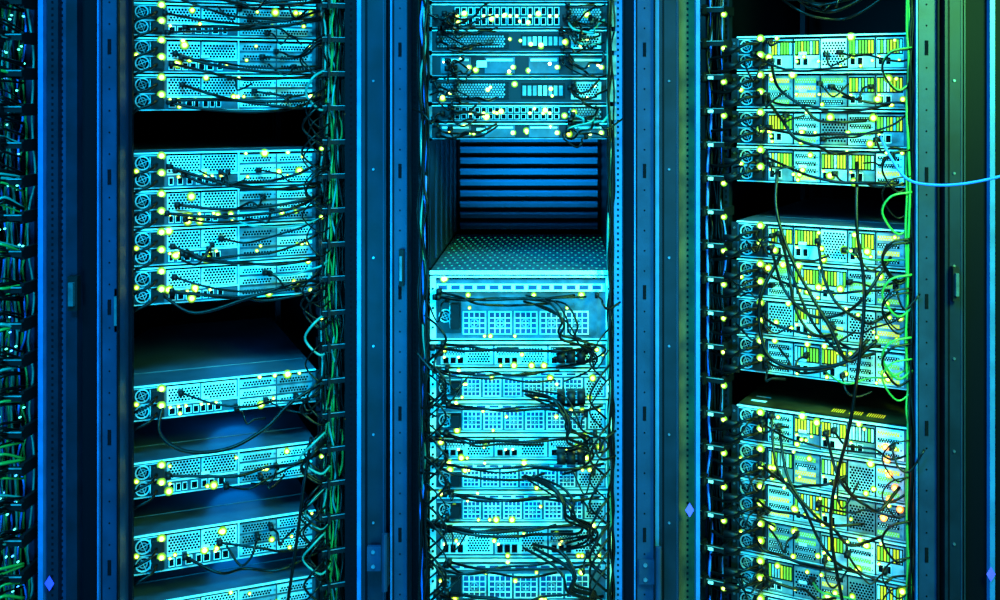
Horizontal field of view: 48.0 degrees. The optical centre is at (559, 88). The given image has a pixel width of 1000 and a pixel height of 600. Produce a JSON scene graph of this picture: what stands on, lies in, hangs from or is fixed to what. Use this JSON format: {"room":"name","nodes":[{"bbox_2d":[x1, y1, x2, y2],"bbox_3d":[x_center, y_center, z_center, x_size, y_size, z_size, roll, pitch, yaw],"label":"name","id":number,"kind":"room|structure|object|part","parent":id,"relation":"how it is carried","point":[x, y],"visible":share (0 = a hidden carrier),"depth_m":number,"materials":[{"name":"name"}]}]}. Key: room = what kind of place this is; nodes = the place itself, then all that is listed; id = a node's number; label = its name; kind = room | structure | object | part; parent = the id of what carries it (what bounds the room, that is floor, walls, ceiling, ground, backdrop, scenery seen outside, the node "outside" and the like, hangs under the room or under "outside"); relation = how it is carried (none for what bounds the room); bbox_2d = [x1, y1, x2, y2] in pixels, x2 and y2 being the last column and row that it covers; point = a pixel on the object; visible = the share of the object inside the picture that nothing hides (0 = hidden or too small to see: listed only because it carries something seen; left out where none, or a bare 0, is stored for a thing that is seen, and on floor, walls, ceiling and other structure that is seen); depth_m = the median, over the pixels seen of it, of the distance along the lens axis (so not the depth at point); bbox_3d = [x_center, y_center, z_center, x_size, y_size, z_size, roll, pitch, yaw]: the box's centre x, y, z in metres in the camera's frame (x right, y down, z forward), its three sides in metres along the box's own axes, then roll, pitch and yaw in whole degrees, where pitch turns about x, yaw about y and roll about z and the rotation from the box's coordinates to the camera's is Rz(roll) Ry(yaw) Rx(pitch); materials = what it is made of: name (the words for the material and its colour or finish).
{"room":"server room","nodes":[
{"label":"server room","id":0,"kind":"room"},
{"bbox_2d":[342,0,704,405],"bbox_3d":[0.000,0.050,5.325,8.000,2.900,0.050,0,0,0],"label":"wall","id":1,"kind":"structure","parent":0,"point":[702,18],"depth_m":5.30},
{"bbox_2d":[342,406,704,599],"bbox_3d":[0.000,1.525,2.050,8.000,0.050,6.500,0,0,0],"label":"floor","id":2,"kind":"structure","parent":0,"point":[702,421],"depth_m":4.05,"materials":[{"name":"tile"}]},
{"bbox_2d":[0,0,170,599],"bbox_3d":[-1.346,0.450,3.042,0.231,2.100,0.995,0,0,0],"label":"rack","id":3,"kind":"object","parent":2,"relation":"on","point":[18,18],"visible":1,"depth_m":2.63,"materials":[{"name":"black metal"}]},
{"bbox_2d":[38,0,344,599],"bbox_3d":[-1.055,0.440,3.146,0.723,2.120,1.089,0,0,-24],"label":"rack","id":4,"kind":"object","parent":2,"relation":"on","point":[86,57],"visible":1,"depth_m":2.62,"materials":[{"name":"black metal"}]},
{"bbox_2d":[134,0,315,6],"bbox_3d":[-0.969,-0.257,3.107,0.476,0.085,0.730,0,0,-24],"label":"server","id":5,"kind":"object","parent":4,"relation":"in","point":[149,1],"visible":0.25,"depth_m":2.78,"materials":[{"name":"metal"}]},
{"bbox_2d":[134,477,317,575],"bbox_3d":[-0.969,1.129,3.107,0.476,0.098,0.730,0,0,-24],"label":"server","id":6,"kind":"object","parent":4,"relation":"in","point":[191,522],"visible":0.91,"depth_m":2.83,"materials":[{"name":"metal"}]},
{"bbox_2d":[134,551,317,599],"bbox_3d":[-0.969,1.293,3.107,0.476,0.093,0.730,0,0,-24],"label":"server","id":7,"kind":"object","parent":4,"relation":"in","point":[195,582],"visible":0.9,"depth_m":2.85,"materials":[{"name":"metal"}]},
{"bbox_2d":[134,256,317,305],"bbox_3d":[-0.969,0.479,3.107,0.476,0.096,0.730,0,0,-24],"label":"server","id":8,"kind":"object","parent":4,"relation":"in","point":[225,276],"visible":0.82,"depth_m":2.78,"materials":[{"name":"metal"}]},
{"bbox_2d":[134,73,317,110],"bbox_3d":[-0.969,0.007,3.107,0.476,0.091,0.730,0,0,-24],"label":"server","id":9,"kind":"object","parent":4,"relation":"in","point":[167,88],"visible":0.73,"depth_m":2.78,"materials":[{"name":"metal"}]},
{"bbox_2d":[134,219,317,266],"bbox_3d":[-0.969,0.384,3.107,0.476,0.096,0.730,0,0,-24],"label":"server","id":10,"kind":"object","parent":4,"relation":"in","point":[195,238],"visible":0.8,"depth_m":2.79,"materials":[{"name":"metal"}]},
{"bbox_2d":[134,36,317,74],"bbox_3d":[-0.969,-0.084,3.107,0.476,0.089,0.730,0,0,-24],"label":"server","id":11,"kind":"object","parent":4,"relation":"in","point":[235,51],"visible":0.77,"depth_m":2.79,"materials":[{"name":"metal"}]},
{"bbox_2d":[134,184,317,227],"bbox_3d":[-0.969,0.291,3.107,0.476,0.094,0.730,0,0,-24],"label":"server","id":12,"kind":"object","parent":4,"relation":"in","point":[220,196],"visible":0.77,"depth_m":2.78,"materials":[{"name":"metal"}]},
{"bbox_2d":[134,1,317,39],"bbox_3d":[-0.969,-0.172,3.107,0.476,0.084,0.730,0,0,-24],"label":"server","id":13,"kind":"object","parent":4,"relation":"in","point":[172,23],"visible":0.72,"depth_m":2.79,"materials":[{"name":"metal"}]},
{"bbox_2d":[134,405,318,499],"bbox_3d":[-0.969,0.948,3.107,0.476,0.094,0.730,0,0,-24],"label":"server","id":14,"kind":"object","parent":4,"relation":"in","point":[283,442],"visible":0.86,"depth_m":2.85,"materials":[{"name":"metal"}]},
{"bbox_2d":[134,317,319,421],"bbox_3d":[-0.969,0.762,3.107,0.476,0.092,0.730,0,0,-24],"label":"server","id":15,"kind":"object","parent":4,"relation":"in","point":[240,362],"visible":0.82,"depth_m":2.90,"materials":[{"name":"metal"}]},
{"bbox_2d":[134,138,321,188],"bbox_3d":[-0.969,0.197,3.107,0.476,0.092,0.730,0,0,-24],"label":"server","id":16,"kind":"object","parent":4,"relation":"in","point":[241,156],"visible":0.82,"depth_m":2.82,"materials":[{"name":"metal"}]},
{"bbox_2d":[345,0,699,599],"bbox_3d":[-0.098,0.440,3.277,0.894,2.120,1.146,0,0,0],"label":"rack","id":17,"kind":"object","parent":2,"relation":"on","point":[625,208],"visible":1,"depth_m":2.79,"materials":[{"name":"grey metal"}]},
{"bbox_2d":[430,432,606,460],"bbox_3d":[-0.098,0.892,3.168,0.452,0.072,0.764,0,0,0],"label":"server","id":18,"kind":"object","parent":17,"relation":"in","point":[461,452],"visible":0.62,"depth_m":2.79,"materials":[{"name":"metal"}]},
{"bbox_2d":[430,340,606,368],"bbox_3d":[-0.098,0.664,3.168,0.452,0.068,0.764,0,0,0],"label":"server","id":19,"kind":"object","parent":17,"relation":"in","point":[513,360],"visible":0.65,"depth_m":2.79,"materials":[{"name":"metal"}]},
{"bbox_2d":[430,234,606,274],"bbox_3d":[-0.098,0.457,3.142,0.452,0.010,0.716,0,0,0],"label":"shelf","id":20,"kind":"object","parent":17,"relation":"attached to","point":[466,254],"depth_m":3.05,"materials":[{"name":"metal"}]},
{"bbox_2d":[430,367,608,399],"bbox_3d":[-0.098,0.735,3.162,0.452,0.080,0.776,0,0,0],"label":"chassis","id":21,"kind":"object","parent":17,"relation":"in","point":[471,388],"visible":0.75,"depth_m":2.79,"materials":[{"name":"metal"}]},
{"bbox_2d":[430,275,608,339],"bbox_3d":[-0.098,0.544,3.162,0.452,0.161,0.776,0,0,0],"label":"chassis","id":22,"kind":"object","parent":17,"relation":"in","point":[459,320],"visible":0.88,"depth_m":2.79,"materials":[{"name":"metal"}]},
{"bbox_2d":[430,489,609,522],"bbox_3d":[-0.098,1.040,3.162,0.452,0.085,0.776,0,0,0],"label":"chassis","id":23,"kind":"object","parent":17,"relation":"in","point":[459,509],"visible":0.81,"depth_m":2.79,"materials":[{"name":"metal"}]},
{"bbox_2d":[430,459,609,489],"bbox_3d":[-0.098,0.961,3.162,0.452,0.078,0.776,0,0,0],"label":"chassis","id":24,"kind":"object","parent":17,"relation":"in","point":[568,481],"visible":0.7,"depth_m":2.79,"materials":[{"name":"metal"}]},
{"bbox_2d":[430,557,611,599],"bbox_3d":[-0.098,1.226,3.162,0.452,0.110,0.776,0,0,0],"label":"chassis","id":25,"kind":"object","parent":17,"relation":"in","point":[499,586],"visible":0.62,"depth_m":2.79,"materials":[{"name":"metal"}]},
{"bbox_2d":[430,521,611,557],"bbox_3d":[-0.098,1.124,3.168,0.452,0.092,0.764,0,0,0],"label":"server","id":26,"kind":"object","parent":17,"relation":"in","point":[471,546],"visible":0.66,"depth_m":2.79,"materials":[{"name":"metal"}]},
{"bbox_2d":[430,399,611,433],"bbox_3d":[-0.098,0.817,3.162,0.452,0.085,0.776,0,0,0],"label":"chassis","id":27,"kind":"object","parent":17,"relation":"in","point":[457,421],"visible":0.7,"depth_m":2.79,"materials":[{"name":"metal"}]},
{"bbox_3d":[-0.098,0.289,3.175,0.462,0.318,0.750,0,0,0],"label":"blanking panel","id":28,"kind":"part","parent":17,"relation":"part of","materials":[{"name":"black paint"}]},
{"bbox_2d":[430,121,615,138],"bbox_3d":[-0.097,0.104,3.044,0.476,0.041,0.511,0,0,0],"label":"switch","id":29,"kind":"object","parent":17,"relation":"in","point":[506,129],"visible":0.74,"depth_m":2.79,"materials":[{"name":"grey metal"}]},
{"bbox_2d":[429,103,615,120],"bbox_3d":[-0.097,0.060,3.045,0.476,0.040,0.509,0,0,0],"label":"switch","id":30,"kind":"object","parent":29,"relation":"on","point":[492,111],"visible":0.88,"depth_m":2.79,"materials":[{"name":"grey metal"}]},
{"bbox_2d":[428,78,615,102],"bbox_3d":[-0.097,0.004,3.045,0.476,0.062,0.509,0,0,0],"label":"switch","id":31,"kind":"object","parent":30,"relation":"on","point":[508,90],"visible":0.78,"depth_m":2.79,"materials":[{"name":"grey metal"}]},
{"bbox_2d":[429,54,615,77],"bbox_3d":[-0.097,-0.060,3.044,0.476,0.054,0.511,0,0,0],"label":"switch","id":32,"kind":"object","parent":31,"relation":"on","point":[482,65],"visible":0.85,"depth_m":2.79,"materials":[{"name":"grey metal"}]},
{"bbox_2d":[429,30,615,53],"bbox_3d":[-0.097,-0.120,3.045,0.476,0.054,0.509,0,0,0],"label":"switch","id":33,"kind":"object","parent":32,"relation":"on","point":[510,41],"visible":0.73,"depth_m":2.79,"materials":[{"name":"grey metal"}]},
{"bbox_2d":[429,0,615,29],"bbox_3d":[-0.091,-0.213,2.447,0.456,0.122,0.850,0,0,0],"label":"server","id":34,"kind":"object","parent":33,"relation":"on","point":[506,16],"depth_m":2.79,"materials":[{"name":"grey metal"}]},
{"bbox_3d":[-0.091,-0.246,2.801,0.456,0.057,0.097,0,0,0],"label":"network switch","id":35,"kind":"part","parent":34,"relation":"part of","materials":[{"name":"grey metal"}]},
{"bbox_2d":[700,0,999,599],"bbox_3d":[0.959,0.440,3.058,0.899,2.120,1.153,0,0,28],"label":"rack","id":36,"kind":"object","parent":2,"relation":"on","point":[949,407],"visible":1,"depth_m":2.69,"materials":[{"name":"grey metal"}]},
{"bbox_2d":[731,587,802,599],"bbox_3d":[0.807,1.331,3.096,0.460,0.093,0.730,0,0,28],"label":"server","id":37,"kind":"object","parent":36,"relation":"in","point":[764,595],"visible":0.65,"depth_m":2.86,"materials":[{"name":"metal"}]},
{"bbox_2d":[731,257,904,308],"bbox_3d":[0.807,0.482,3.096,0.460,0.096,0.730,0,0,28],"label":"server","id":38,"kind":"object","parent":36,"relation":"in","point":[836,275],"visible":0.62,"depth_m":2.79,"materials":[{"name":"metal"}]},
{"bbox_2d":[731,144,905,187],"bbox_3d":[0.807,0.192,3.096,0.460,0.096,0.730,0,0,28],"label":"server","id":39,"kind":"object","parent":36,"relation":"in","point":[811,160],"visible":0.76,"depth_m":2.80,"materials":[{"name":"metal"}]},
{"bbox_2d":[731,550,905,599],"bbox_3d":[0.807,1.236,3.096,0.460,0.093,0.730,0,0,28],"label":"server","id":40,"kind":"object","parent":36,"relation":"in","point":[781,570],"visible":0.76,"depth_m":2.81,"materials":[{"name":"metal"}]},
{"bbox_2d":[731,513,905,581],"bbox_3d":[0.807,1.142,3.096,0.460,0.096,0.730,0,0,28],"label":"server","id":41,"kind":"object","parent":36,"relation":"in","point":[871,558],"visible":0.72,"depth_m":2.79,"materials":[{"name":"metal"}]},
{"bbox_2d":[731,439,905,502],"bbox_3d":[0.807,0.951,3.096,0.460,0.094,0.730,0,0,28],"label":"server","id":42,"kind":"object","parent":36,"relation":"in","point":[804,466],"visible":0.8,"depth_m":2.79,"materials":[{"name":"metal"}]},
{"bbox_2d":[731,108,906,147],"bbox_3d":[0.807,0.097,3.096,0.460,0.096,0.730,0,0,28],"label":"server","id":43,"kind":"object","parent":36,"relation":"in","point":[895,135],"visible":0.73,"depth_m":2.79,"materials":[{"name":"metal"}]},
{"bbox_2d":[731,71,906,108],"bbox_3d":[0.807,0.001,3.096,0.460,0.094,0.730,0,0,28],"label":"server","id":44,"kind":"object","parent":36,"relation":"in","point":[801,86],"visible":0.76,"depth_m":2.79,"materials":[{"name":"metal"}]},
{"bbox_2d":[731,33,906,71],"bbox_3d":[0.807,-0.093,3.096,0.460,0.092,0.730,0,0,28],"label":"server","id":45,"kind":"object","parent":36,"relation":"in","point":[806,53],"visible":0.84,"depth_m":2.79,"materials":[{"name":"metal"}]},
{"bbox_2d":[731,403,906,463],"bbox_3d":[0.807,0.857,3.096,0.460,0.092,0.730,0,0,28],"label":"server","id":46,"kind":"object","parent":36,"relation":"in","point":[804,426],"visible":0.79,"depth_m":2.79,"materials":[{"name":"metal"}]},
{"bbox_2d":[731,197,907,268],"bbox_3d":[0.807,0.386,3.096,0.460,0.098,0.730,0,0,28],"label":"server","id":47,"kind":"object","parent":36,"relation":"in","point":[832,220],"visible":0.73,"depth_m":2.83,"materials":[{"name":"metal"}]},
{"bbox_2d":[731,332,908,389],"bbox_3d":[0.807,0.677,3.096,0.460,0.096,0.730,0,0,28],"label":"server","id":48,"kind":"object","parent":36,"relation":"in","point":[821,352],"visible":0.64,"depth_m":2.80,"materials":[{"name":"metal"}]},
{"bbox_2d":[731,294,908,349],"bbox_3d":[0.807,0.580,3.096,0.460,0.096,0.730,0,0,28],"label":"server","id":49,"kind":"object","parent":36,"relation":"in","point":[781,311],"visible":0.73,"depth_m":2.80,"materials":[{"name":"metal"}]},
{"bbox_2d":[731,476,908,542],"bbox_3d":[0.807,1.046,3.096,0.460,0.093,0.730,0,0,28],"label":"server","id":50,"kind":"object","parent":36,"relation":"in","point":[775,495],"visible":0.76,"depth_m":2.79,"materials":[{"name":"metal"}]}
]}

